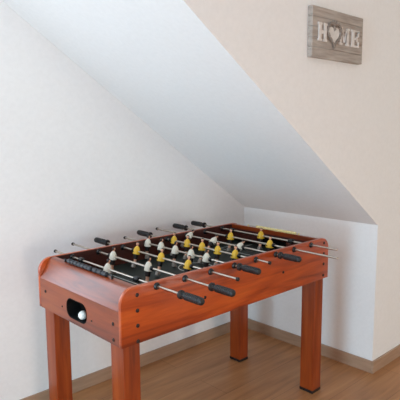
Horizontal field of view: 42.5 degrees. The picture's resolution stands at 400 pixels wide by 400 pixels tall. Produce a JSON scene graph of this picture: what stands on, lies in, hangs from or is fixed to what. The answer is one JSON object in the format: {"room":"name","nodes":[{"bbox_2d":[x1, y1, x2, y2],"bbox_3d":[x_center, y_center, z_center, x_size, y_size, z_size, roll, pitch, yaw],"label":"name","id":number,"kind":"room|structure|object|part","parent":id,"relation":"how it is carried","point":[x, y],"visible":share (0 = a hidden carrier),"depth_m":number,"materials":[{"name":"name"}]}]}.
{"room":"common room","nodes":[
{"label":"common room","id":0,"kind":"room"},
{"bbox_2d":[0,0,243,399],"bbox_3d":[-0.328,-0.386,2.775,6.870,2.780,0.120,-7,11,-43],"label":"wall","id":1,"kind":"structure","parent":0,"point":[78,166],"depth_m":2.43,"materials":[{"name":"white paint"}]},
{"bbox_2d":[20,322,229,399],"bbox_3d":[-1.204,1.007,2.037,4.085,0.066,0.012,-7,11,-43],"label":"baseboard","id":2,"kind":"structure","parent":1,"relation":"attached to","point":[99,376],"depth_m":2.90,"materials":[{"name":"brown wood"}]},
{"bbox_2d":[2,0,367,223],"bbox_3d":[-0.359,-0.680,2.018,2.699,1.794,0.877,-7,11,-43],"label":"ceiling","id":3,"kind":"structure","parent":0,"point":[148,55],"depth_m":2.26,"materials":[{"name":"white paint"}]},
{"bbox_2d":[72,329,399,399],"bbox_3d":[1.322,1.165,1.307,6.750,0.080,4.552,-7,11,-43],"label":"floor","id":4,"kind":"structure","parent":0,"point":[206,370],"depth_m":2.71,"materials":[{"name":"brown wood"}]},
{"bbox_2d":[38,223,327,399],"bbox_3d":[-0.018,0.589,2.343,1.213,0.800,0.612,-7,11,-43],"label":"foosball table","id":5,"kind":"object","parent":4,"relation":"on","point":[121,311],"visible":0.94,"depth_m":2.10,"materials":[{"name":"brown wood"}]},
{"bbox_3d":[-0.589,0.672,2.150,0.069,0.668,0.076,-7,11,-43],"label":"leg","id":6,"kind":"part","parent":5,"relation":"part of","materials":[{"name":"brown wood"}]},
{"bbox_2d":[78,311,85,319],"bbox_3d":[-0.433,0.426,1.899,0.033,0.033,0.033,-7,11,-43],"label":"ball","id":7,"kind":"object","parent":5,"relation":"on","point":[82,314],"visible":0.88,"depth_m":1.89,"materials":[{"name":"white plastic"}]},
{"bbox_3d":[-0.434,0.363,1.920,0.071,0.199,0.562,-7,11,-43],"label":"panel","id":8,"kind":"part","parent":5,"relation":"part of","materials":[{"name":"brown wood"}]},
{"bbox_3d":[-0.256,0.717,1.798,0.069,0.668,0.076,-7,11,-43],"label":"leg","id":9,"kind":"part","parent":5,"relation":"part of","materials":[{"name":"brown wood"}]},
{"bbox_2d":[54,249,204,305],"bbox_3d":[-0.322,0.290,1.950,0.038,0.114,0.962,-7,11,-43],"label":"rod","id":10,"kind":"object","parent":5,"relation":"on","point":[181,294],"visible":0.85,"depth_m":1.82,"materials":[{"name":"silver metal"}]},
{"bbox_3d":[-0.320,0.273,1.950,0.009,0.009,0.956,-7,11,-43],"label":"rod","id":11,"kind":"part","parent":10,"relation":"part of","materials":[{"name":"silver metal"}]},
{"bbox_3d":[-0.028,0.314,1.641,0.030,0.030,0.109,-7,11,-43],"label":"handle","id":12,"kind":"part","parent":10,"relation":"part of","materials":[{"name":"black plastic"}]},
{"bbox_3d":[-0.217,0.280,2.514,1.210,0.200,0.015,-7,11,-43],"label":"panel","id":13,"kind":"part","parent":5,"relation":"part of","materials":[{"name":"brown wood"}]},
{"bbox_2d":[71,242,235,296],"bbox_3d":[-0.248,0.274,2.063,0.032,0.115,1.050,-8,11,-43],"label":"rod","id":14,"kind":"object","parent":5,"relation":"on","point":[148,267],"visible":0.96,"depth_m":2.00,"materials":[{"name":"silver metal"}]},
{"bbox_3d":[-0.247,0.258,2.062,0.009,0.009,1.044,-7,11,-43],"label":"rod","id":15,"kind":"part","parent":14,"relation":"part of","materials":[{"name":"silver metal"}]},
{"bbox_3d":[0.075,0.302,1.722,0.030,0.030,0.109,-7,11,-43],"label":"handle","id":16,"kind":"part","parent":14,"relation":"part of","materials":[{"name":"black plastic"}]},
{"bbox_2d":[94,237,239,280],"bbox_3d":[-0.194,0.257,2.185,0.047,0.112,0.957,-7,11,-43],"label":"rod","id":17,"kind":"object","parent":5,"relation":"on","point":[188,265],"visible":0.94,"depth_m":2.15,"materials":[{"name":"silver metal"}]},
{"bbox_3d":[-0.478,0.201,2.495,0.030,0.030,0.109,-7,11,-43],"label":"handle","id":18,"kind":"part","parent":17,"relation":"part of","materials":[{"name":"black plastic"}]},
{"bbox_2d":[124,235,260,274],"bbox_3d":[-0.077,0.246,2.260,0.032,0.115,0.886,-7,11,-43],"label":"rod","id":19,"kind":"object","parent":5,"relation":"on","point":[206,258],"visible":0.9,"depth_m":2.21,"materials":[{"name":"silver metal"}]},
{"bbox_3d":[-0.076,0.230,2.259,0.009,0.009,0.880,-7,11,-43],"label":"rod","id":20,"kind":"part","parent":19,"relation":"part of","materials":[{"name":"silver metal"}]},
{"bbox_3d":[0.190,0.267,1.978,0.030,0.030,0.109,-7,11,-43],"label":"handle","id":21,"kind":"part","parent":19,"relation":"part of","materials":[{"name":"black rubber"}]},
{"bbox_2d":[137,230,271,264],"bbox_3d":[-0.024,0.228,2.389,0.039,0.114,0.895,-7,11,-43],"label":"rod","id":22,"kind":"object","parent":5,"relation":"on","point":[235,255],"visible":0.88,"depth_m":2.35,"materials":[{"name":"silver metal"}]},
{"bbox_3d":[-0.290,0.175,2.674,0.030,0.030,0.109,-7,11,-43],"label":"handle","id":23,"kind":"part","parent":22,"relation":"part of","materials":[{"name":"black plastic"}]},
{"bbox_3d":[0.178,0.335,2.096,1.210,0.200,0.015,-7,11,-43],"label":"panel","id":24,"kind":"part","parent":5,"relation":"part of","materials":[{"name":"brown wood"}]},
{"bbox_2d":[156,227,301,262],"bbox_3d":[0.079,0.217,2.455,0.093,0.086,0.954,-7,11,-43],"label":"rod","id":25,"kind":"object","parent":5,"relation":"on","point":[212,241],"visible":0.91,"depth_m":2.36,"materials":[{"name":"silver metal"}]},
{"bbox_3d":[0.088,0.202,2.462,0.009,0.009,0.948,-7,11,-43],"label":"rod","id":26,"kind":"part","parent":25,"relation":"part of","materials":[{"name":"silver metal"}]},
{"bbox_3d":[0.378,0.241,2.157,0.030,0.030,0.109,-7,11,-43],"label":"handle","id":27,"kind":"part","parent":25,"relation":"part of","materials":[{"name":"black rubber"}]},
{"bbox_3d":[0.221,0.565,2.902,0.069,0.668,0.076,-7,11,-43],"label":"leg","id":28,"kind":"part","parent":5,"relation":"part of","materials":[{"name":"brown wood"}]},
{"bbox_2d":[173,223,337,258],"bbox_3d":[0.210,0.209,2.519,0.039,0.114,1.057,-7,11,-43],"label":"rod","id":29,"kind":"object","parent":5,"relation":"on","point":[230,237],"visible":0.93,"depth_m":2.50,"materials":[{"name":"silver metal"}]},
{"bbox_3d":[-0.112,0.149,2.863,0.030,0.030,0.109,-7,11,-43],"label":"handle","id":30,"kind":"part","parent":29,"relation":"part of","materials":[{"name":"black plastic"}]},
{"bbox_2d":[191,221,337,250],"bbox_3d":[0.280,0.193,2.635,0.036,0.114,0.963,-7,10,-42],"label":"rod","id":31,"kind":"object","parent":5,"relation":"on","point":[260,235],"visible":0.98,"depth_m":2.60,"materials":[{"name":"silver metal"}]},
{"bbox_3d":[-0.010,0.137,2.944,0.030,0.030,0.109,-7,11,-43],"label":"handle","id":32,"kind":"part","parent":31,"relation":"part of","materials":[{"name":"black plastic"}]},
{"bbox_3d":[0.395,0.254,2.690,0.071,0.199,0.562,-7,11,-43],"label":"panel","id":33,"kind":"part","parent":5,"relation":"part of","materials":[{"name":"brown wood"}]},
{"bbox_3d":[0.553,0.611,2.550,0.069,0.668,0.076,-7,11,-43],"label":"leg","id":34,"kind":"part","parent":5,"relation":"part of","materials":[{"name":"brown wood"}]},
{"bbox_2d":[171,0,399,360],"bbox_3d":[0.906,-0.361,2.615,5.292,2.600,0.050,-7,11,-43],"label":"wall","id":35,"kind":"structure","parent":0,"point":[345,117],"depth_m":2.36,"materials":[{"name":"white paint"}]},
{"bbox_2d":[307,5,362,64],"bbox_3d":[0.596,-0.705,2.216,0.394,0.202,0.038,-7,11,-43],"label":"wall sign","id":36,"kind":"object","parent":35,"relation":"attached to","point":[333,35],"visible":1,"depth_m":2.18,"materials":[{"name":"brown wood"}]},
{"bbox_3d":[0.571,-0.696,2.178,0.115,0.106,0.010,-7,11,-43],"label":"wicker heart frame","id":37,"kind":"part","parent":36,"relation":"part of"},
{"bbox_2d":[371,344,399,373],"bbox_3d":[1.892,0.771,3.653,2.665,0.066,0.012,-7,11,-43],"label":"baseboard","id":38,"kind":"structure","parent":35,"relation":"attached to","point":[380,362],"depth_m":2.84,"materials":[{"name":"brown wood"}]},
{"bbox_2d":[244,207,368,357],"bbox_3d":[0.610,0.482,3.086,0.060,0.806,0.877,-7,11,-43],"label":"wall","id":39,"kind":"structure","parent":0,"point":[344,288],"depth_m":2.89,"materials":[{"name":"white paint"}]},
{"bbox_2d":[248,318,371,372],"bbox_3d":[0.603,0.854,3.094,0.012,0.066,0.927,-7,11,-43],"label":"baseboard","id":40,"kind":"structure","parent":39,"relation":"attached to","point":[352,360],"depth_m":2.97,"materials":[{"name":"brown wood"}]}
]}

